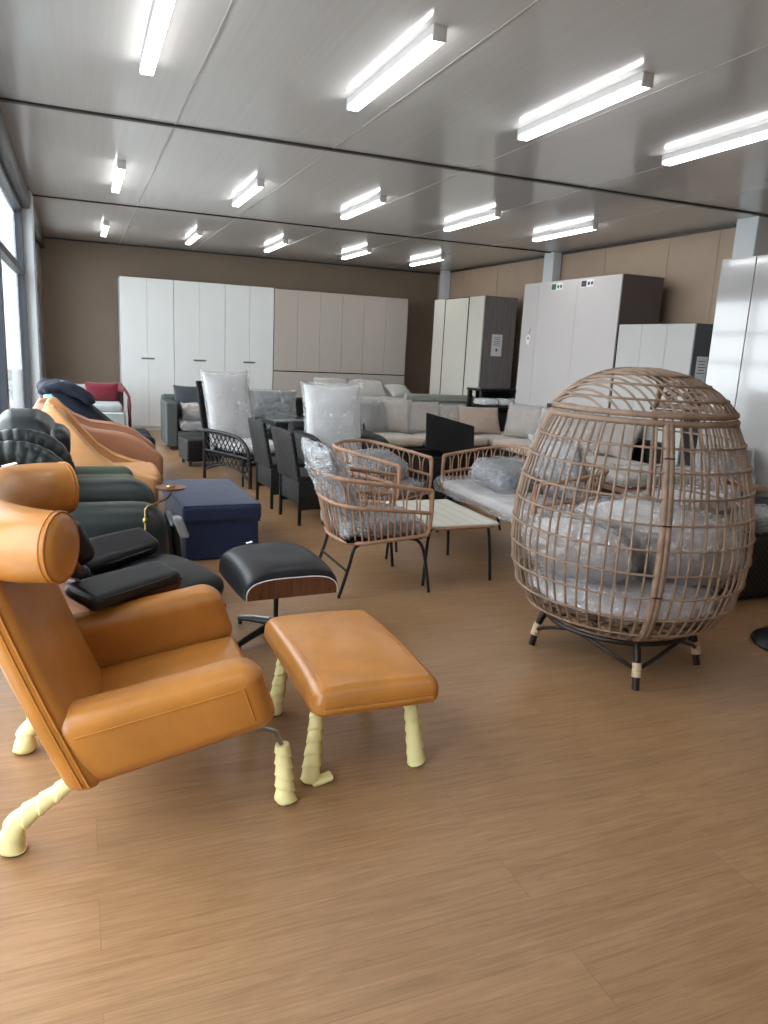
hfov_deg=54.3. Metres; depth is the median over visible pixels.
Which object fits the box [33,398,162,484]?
lounge chair
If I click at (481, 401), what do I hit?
wrapped bundle
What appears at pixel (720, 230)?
trim
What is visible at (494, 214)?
ceiling light
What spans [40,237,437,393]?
wall
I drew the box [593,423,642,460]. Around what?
throw pillow
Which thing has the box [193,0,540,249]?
trim
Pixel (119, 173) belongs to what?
diffuser
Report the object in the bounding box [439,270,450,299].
column
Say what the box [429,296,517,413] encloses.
wardrobe
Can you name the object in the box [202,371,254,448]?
cushion
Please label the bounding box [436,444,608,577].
sofa
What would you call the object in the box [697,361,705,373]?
print
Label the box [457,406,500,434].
throw pillow
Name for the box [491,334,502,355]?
paper notice
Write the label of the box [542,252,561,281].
column
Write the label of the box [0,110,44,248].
trim
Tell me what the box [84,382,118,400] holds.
throw pillow
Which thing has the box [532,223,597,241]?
ceiling light
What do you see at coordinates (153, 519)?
tray
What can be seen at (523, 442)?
seat cushion
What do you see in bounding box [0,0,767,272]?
ceiling
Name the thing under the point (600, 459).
seat cushion
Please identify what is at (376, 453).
cushion
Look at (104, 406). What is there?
seat cushion
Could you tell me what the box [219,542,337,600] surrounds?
cushion
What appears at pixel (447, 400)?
sofa
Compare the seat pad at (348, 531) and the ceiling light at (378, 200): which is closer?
the seat pad at (348, 531)
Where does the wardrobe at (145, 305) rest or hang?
on the floor
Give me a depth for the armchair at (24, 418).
4.72 m
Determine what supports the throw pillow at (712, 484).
on the seat pad at (761, 522)
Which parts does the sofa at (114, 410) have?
backrest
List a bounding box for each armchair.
[0,408,135,478]
[196,381,274,488]
[288,420,389,478]
[310,465,434,597]
[332,439,432,551]
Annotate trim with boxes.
[0,97,767,216]
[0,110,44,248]
[32,194,550,252]
[45,237,437,273]
[119,0,234,243]
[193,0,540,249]
[260,45,767,256]
[324,166,663,262]
[387,187,767,267]
[437,224,736,274]
[659,240,669,323]
[707,230,720,323]
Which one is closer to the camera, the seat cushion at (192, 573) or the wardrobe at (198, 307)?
the seat cushion at (192, 573)
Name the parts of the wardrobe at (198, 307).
door, door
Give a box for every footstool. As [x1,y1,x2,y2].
[179,435,220,466]
[264,610,438,786]
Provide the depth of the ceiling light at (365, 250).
11.50 m
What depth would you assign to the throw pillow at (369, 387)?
11.78 m
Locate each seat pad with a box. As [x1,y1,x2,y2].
[178,417,201,431]
[252,418,287,433]
[320,502,424,539]
[351,476,422,499]
[360,395,403,402]
[437,475,582,525]
[590,463,722,487]
[620,484,738,514]
[701,501,767,535]
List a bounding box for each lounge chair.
[0,462,296,856]
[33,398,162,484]
[42,397,160,507]
[58,521,225,613]
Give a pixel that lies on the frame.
(121, 389)
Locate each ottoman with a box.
[162,478,260,559]
[219,542,337,649]
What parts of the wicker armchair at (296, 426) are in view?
armrest, backrest, armrest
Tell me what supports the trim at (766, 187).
attached to the ceiling
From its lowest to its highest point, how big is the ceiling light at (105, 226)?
0.066 m
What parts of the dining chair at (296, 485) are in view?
leg, backrest, leg, seat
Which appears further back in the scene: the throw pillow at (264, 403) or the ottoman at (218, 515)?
the throw pillow at (264, 403)
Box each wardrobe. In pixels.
[117,276,173,429]
[173,280,224,386]
[225,284,273,390]
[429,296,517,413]
[515,274,663,415]
[609,323,713,467]
[695,255,767,500]
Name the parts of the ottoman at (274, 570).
leg, leg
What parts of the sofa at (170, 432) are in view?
armrest, backrest, seat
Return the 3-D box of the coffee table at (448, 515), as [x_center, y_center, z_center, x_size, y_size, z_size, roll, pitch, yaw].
[0.375,0.197,5.213,0.531,0.418,0.811,-2,13,-22]
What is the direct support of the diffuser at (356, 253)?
attached to the ceiling light at (365, 250)
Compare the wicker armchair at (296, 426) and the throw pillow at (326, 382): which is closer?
the wicker armchair at (296, 426)
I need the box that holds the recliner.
[0,428,188,556]
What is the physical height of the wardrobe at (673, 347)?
1.885 m
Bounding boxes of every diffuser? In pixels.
[112,169,124,192]
[186,234,200,244]
[341,200,383,218]
[342,251,368,259]
[410,258,441,265]
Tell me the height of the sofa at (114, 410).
0.755 m
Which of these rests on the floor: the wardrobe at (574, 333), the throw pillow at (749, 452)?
the wardrobe at (574, 333)
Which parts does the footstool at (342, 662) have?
leg, leg, leg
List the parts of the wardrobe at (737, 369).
door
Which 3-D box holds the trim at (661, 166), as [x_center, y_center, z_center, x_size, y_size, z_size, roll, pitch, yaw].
[2.333,-2.447,5.014,0.009,0.005,18.400,-2,13,-22]
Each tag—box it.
[1,462,16,466]
[526,329,530,344]
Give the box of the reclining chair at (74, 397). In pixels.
[37,377,154,444]
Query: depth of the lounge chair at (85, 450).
5.97 m
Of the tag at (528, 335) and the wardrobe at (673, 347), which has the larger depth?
the tag at (528, 335)
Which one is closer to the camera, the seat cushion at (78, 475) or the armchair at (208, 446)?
the seat cushion at (78, 475)
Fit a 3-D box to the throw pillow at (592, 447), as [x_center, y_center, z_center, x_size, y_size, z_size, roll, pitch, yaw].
[2.324,-0.924,8.672,0.259,0.440,0.588,-3,14,-26]
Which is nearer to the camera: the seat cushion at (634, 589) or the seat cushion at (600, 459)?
the seat cushion at (634, 589)
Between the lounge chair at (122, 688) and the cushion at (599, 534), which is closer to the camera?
the lounge chair at (122, 688)
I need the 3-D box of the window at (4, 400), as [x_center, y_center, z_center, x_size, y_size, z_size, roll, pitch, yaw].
[-2.322,-1.014,4.258,0.070,2.930,2.850,-2,13,-22]
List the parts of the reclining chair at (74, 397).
backrest, seat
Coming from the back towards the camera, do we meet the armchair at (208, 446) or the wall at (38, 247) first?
the wall at (38, 247)
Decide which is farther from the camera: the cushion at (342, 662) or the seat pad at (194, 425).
the seat pad at (194, 425)
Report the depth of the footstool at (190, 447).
8.93 m
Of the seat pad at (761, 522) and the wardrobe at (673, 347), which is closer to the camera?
the seat pad at (761, 522)
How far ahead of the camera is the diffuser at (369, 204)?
7.69 m
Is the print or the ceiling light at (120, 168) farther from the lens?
the print
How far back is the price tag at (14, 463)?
2.46 m
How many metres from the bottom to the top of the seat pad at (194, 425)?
0.157 m
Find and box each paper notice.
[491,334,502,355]
[694,356,707,390]
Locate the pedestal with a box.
[750,627,767,650]
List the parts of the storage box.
lid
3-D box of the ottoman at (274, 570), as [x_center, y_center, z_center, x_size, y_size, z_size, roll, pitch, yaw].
[-0.559,0.422,3.878,0.490,0.463,0.532,-3,14,-26]
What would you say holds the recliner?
on the floor
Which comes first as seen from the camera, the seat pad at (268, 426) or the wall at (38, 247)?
the seat pad at (268, 426)
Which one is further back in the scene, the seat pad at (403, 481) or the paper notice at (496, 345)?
the paper notice at (496, 345)
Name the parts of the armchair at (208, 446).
leg, backrest, armrest, arm rail, seat, leg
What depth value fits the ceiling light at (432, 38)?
3.75 m
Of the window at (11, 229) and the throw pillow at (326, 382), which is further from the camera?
the throw pillow at (326, 382)
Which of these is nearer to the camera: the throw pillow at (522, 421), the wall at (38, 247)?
the throw pillow at (522, 421)
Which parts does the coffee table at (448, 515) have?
leg, leg, leg, leg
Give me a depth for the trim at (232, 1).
4.35 m
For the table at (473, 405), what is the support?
on the floor
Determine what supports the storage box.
on the floor
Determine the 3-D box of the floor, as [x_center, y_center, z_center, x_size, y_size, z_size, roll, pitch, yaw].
[1.092,0.501,5.214,7.260,0.100,18.800,-2,13,-22]
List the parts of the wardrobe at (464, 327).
door, sliding door, sliding door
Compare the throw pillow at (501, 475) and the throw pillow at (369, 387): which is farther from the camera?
the throw pillow at (369, 387)
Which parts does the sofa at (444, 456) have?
post, rail, leg, rail, rail, post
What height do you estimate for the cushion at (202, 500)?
0.139 m
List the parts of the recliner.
armrest, armrest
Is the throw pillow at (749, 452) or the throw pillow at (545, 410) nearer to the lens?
the throw pillow at (749, 452)
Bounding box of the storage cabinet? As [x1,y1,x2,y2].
[272,289,407,397]
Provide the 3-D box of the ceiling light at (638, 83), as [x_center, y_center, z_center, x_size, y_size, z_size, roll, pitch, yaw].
[1.122,-2.329,4.349,0.070,0.066,1.204,-2,13,-22]
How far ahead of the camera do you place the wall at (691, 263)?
8.93 m
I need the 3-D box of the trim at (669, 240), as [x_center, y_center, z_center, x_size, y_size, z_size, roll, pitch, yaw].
[3.221,-1.757,8.918,0.006,2.930,0.008,-2,13,-22]
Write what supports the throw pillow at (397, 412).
on the sofa at (416, 440)
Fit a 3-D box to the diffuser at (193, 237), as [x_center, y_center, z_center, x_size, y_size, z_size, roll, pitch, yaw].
[-2.718,-3.890,10.682,0.068,0.027,1.170,-2,13,-22]
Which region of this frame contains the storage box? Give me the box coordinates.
[408,413,495,499]
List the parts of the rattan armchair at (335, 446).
rail, rail, rail, post, post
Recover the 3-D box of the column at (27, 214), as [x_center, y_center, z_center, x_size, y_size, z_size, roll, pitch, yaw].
[-3.894,-1.977,8.292,0.130,2.930,0.300,-2,13,-22]
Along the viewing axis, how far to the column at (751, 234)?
7.35 m
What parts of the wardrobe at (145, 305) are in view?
door, door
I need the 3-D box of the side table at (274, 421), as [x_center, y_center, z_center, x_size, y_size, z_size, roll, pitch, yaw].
[-1.125,-0.790,8.889,0.515,0.631,0.520,-3,14,-27]
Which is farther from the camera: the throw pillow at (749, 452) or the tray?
the throw pillow at (749, 452)
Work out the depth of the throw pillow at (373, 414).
9.33 m
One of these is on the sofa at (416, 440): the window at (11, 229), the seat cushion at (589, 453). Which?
the seat cushion at (589, 453)
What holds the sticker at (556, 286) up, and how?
attached to the wardrobe at (574, 333)
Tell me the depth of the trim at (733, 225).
9.38 m
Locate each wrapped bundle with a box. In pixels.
[474,397,498,405]
[494,398,513,405]
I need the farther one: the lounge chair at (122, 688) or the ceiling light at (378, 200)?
the ceiling light at (378, 200)
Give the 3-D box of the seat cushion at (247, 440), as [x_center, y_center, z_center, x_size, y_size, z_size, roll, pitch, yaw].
[-1.441,-0.721,8.154,0.619,0.156,0.579,13,16,39]
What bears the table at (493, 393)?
on the floor
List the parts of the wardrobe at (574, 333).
door, door, door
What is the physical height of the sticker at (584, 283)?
0.085 m
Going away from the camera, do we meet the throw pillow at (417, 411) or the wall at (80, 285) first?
the throw pillow at (417, 411)
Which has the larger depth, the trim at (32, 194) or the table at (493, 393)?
the table at (493, 393)
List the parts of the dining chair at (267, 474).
leg, backrest, leg, seat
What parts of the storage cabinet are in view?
door, door, door, door, door, door, door, door, door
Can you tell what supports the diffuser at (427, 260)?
attached to the ceiling light at (440, 257)
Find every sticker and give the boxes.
[551,283,562,290]
[581,279,593,287]
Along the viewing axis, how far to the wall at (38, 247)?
11.32 m
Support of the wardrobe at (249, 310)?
on the floor
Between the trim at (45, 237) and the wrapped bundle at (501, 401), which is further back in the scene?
the trim at (45, 237)
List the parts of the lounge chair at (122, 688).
leg, leg, backrest, armrest, armrest, seat, leg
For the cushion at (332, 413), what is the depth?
7.43 m
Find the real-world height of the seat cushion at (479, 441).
0.122 m
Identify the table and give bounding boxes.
[262,417,306,426]
[385,499,498,585]
[466,387,515,413]
[472,404,509,409]
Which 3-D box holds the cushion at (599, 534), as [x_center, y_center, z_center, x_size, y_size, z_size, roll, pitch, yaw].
[0.951,0.191,3.730,0.626,0.421,0.366,13,16,38]
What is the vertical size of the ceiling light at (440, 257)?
0.066 m
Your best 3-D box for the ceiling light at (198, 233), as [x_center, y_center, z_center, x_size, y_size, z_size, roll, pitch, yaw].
[-2.717,-3.908,10.678,0.070,0.066,1.204,-2,13,-22]
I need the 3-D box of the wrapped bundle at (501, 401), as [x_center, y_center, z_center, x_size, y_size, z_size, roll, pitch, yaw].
[1.667,-1.551,10.568,0.256,0.118,0.340,-2,13,-22]
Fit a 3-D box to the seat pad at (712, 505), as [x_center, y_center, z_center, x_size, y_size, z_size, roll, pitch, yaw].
[1.932,-0.060,4.915,0.680,0.206,0.460,-5,15,-32]
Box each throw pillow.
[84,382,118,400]
[181,402,199,419]
[248,388,297,417]
[314,376,347,386]
[349,379,385,395]
[360,401,388,431]
[378,398,411,432]
[383,382,410,396]
[407,400,439,433]
[438,404,463,421]
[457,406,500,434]
[472,456,542,494]
[503,402,546,438]
[529,434,593,505]
[534,406,576,443]
[563,412,605,452]
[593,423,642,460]
[692,478,742,512]
[698,444,755,482]
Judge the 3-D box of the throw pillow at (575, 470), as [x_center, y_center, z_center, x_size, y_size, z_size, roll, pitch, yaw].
[1.284,-0.300,5.434,0.312,0.474,0.587,-5,15,-33]
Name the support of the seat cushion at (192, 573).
on the lounge chair at (114, 568)
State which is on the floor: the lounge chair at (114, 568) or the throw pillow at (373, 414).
the lounge chair at (114, 568)
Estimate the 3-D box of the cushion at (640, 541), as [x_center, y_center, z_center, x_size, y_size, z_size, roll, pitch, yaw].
[1.340,0.155,3.731,0.868,0.536,0.463,8,13,21]
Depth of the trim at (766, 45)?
4.65 m
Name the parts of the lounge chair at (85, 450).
seat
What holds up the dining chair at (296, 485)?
on the floor
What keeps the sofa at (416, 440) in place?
on the floor
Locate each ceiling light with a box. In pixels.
[101,221,108,236]
[111,160,125,192]
[140,0,174,76]
[186,230,201,244]
[232,178,264,206]
[264,239,287,251]
[340,195,386,219]
[341,248,371,259]
[346,23,446,111]
[410,255,444,265]
[443,210,500,231]
[517,71,653,141]
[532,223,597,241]
[661,123,767,165]
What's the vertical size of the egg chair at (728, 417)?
1.472 m
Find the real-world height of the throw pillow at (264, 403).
0.391 m
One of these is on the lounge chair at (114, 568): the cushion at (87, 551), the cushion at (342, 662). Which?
the cushion at (87, 551)
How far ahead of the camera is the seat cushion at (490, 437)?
9.67 m
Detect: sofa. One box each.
[43,384,125,425]
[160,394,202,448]
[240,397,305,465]
[372,414,662,502]
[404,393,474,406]
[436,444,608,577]
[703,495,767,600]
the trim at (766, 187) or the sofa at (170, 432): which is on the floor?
the sofa at (170, 432)
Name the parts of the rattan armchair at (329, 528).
leg, leg, rail, rail, rail, leg, post, leg, post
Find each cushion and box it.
[50,423,70,452]
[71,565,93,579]
[76,521,94,565]
[77,474,135,478]
[92,401,122,411]
[94,554,223,594]
[162,479,260,522]
[173,385,197,416]
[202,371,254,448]
[217,437,274,455]
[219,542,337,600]
[264,610,438,716]
[301,381,362,451]
[301,437,364,522]
[326,450,360,466]
[348,448,408,481]
[372,431,423,446]
[407,432,487,446]
[474,432,528,445]
[492,439,531,454]
[518,510,637,587]
[524,449,609,455]
[525,564,719,627]
[572,491,745,589]
[582,456,648,472]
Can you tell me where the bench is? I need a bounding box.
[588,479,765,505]
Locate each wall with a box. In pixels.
[37,242,45,377]
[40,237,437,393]
[436,228,735,398]
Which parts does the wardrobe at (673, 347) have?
door, door, door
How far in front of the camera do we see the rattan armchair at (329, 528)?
4.57 m
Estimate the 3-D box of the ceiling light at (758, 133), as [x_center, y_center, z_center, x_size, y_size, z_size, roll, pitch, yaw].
[2.226,-2.370,4.790,0.070,0.066,1.204,-2,13,-22]
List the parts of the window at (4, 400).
pane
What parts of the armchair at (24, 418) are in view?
armrest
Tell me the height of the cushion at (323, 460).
0.482 m
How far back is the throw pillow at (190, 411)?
10.39 m
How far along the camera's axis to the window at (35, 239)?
10.89 m
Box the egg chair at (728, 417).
[510,367,756,689]
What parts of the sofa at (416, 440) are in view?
backrest, backrest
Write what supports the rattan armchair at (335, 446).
on the floor
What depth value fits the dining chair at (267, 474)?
6.90 m
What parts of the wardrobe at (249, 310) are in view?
door, door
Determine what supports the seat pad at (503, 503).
on the sofa at (444, 456)
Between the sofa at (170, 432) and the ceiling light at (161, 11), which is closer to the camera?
the ceiling light at (161, 11)
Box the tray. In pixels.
[142,484,185,530]
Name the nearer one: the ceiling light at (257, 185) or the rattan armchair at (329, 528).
the rattan armchair at (329, 528)
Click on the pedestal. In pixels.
(759, 636)
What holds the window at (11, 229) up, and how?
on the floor
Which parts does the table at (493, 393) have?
leg, panel, leg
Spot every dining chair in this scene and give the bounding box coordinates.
[248,418,309,508]
[271,426,347,525]
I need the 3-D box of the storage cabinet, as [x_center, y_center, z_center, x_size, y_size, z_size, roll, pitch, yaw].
[-0.854,-2.668,13.441,2.430,2.375,0.580,-2,13,-22]
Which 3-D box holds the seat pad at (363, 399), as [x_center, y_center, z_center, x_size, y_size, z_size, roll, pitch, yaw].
[-0.218,-1.766,11.836,1.340,0.166,0.656,-2,13,-22]
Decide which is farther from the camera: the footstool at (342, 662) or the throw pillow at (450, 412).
the throw pillow at (450, 412)
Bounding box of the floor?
[0,430,767,1023]
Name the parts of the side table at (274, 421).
frame, glass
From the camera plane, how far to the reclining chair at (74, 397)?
7.52 m
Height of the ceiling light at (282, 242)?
0.066 m
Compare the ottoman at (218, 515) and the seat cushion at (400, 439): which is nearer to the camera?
the ottoman at (218, 515)
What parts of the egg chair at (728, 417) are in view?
sill, leg, panel, leg, dome panel, leg, panel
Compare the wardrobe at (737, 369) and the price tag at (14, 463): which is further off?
the wardrobe at (737, 369)
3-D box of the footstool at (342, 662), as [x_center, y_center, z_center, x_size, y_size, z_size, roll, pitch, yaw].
[-0.158,0.682,2.898,0.479,0.421,0.772,-2,13,-22]
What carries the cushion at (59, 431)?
on the armchair at (24, 418)
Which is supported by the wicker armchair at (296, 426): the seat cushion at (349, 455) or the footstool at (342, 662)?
the seat cushion at (349, 455)
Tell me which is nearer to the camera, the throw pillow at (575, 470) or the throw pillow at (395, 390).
the throw pillow at (575, 470)
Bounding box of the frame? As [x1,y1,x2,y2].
[75,383,131,426]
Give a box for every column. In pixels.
[22,191,41,407]
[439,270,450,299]
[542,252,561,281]
[732,216,767,258]
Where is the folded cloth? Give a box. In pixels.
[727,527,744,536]
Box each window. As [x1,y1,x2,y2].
[0,161,31,408]
[0,260,8,414]
[35,239,42,397]

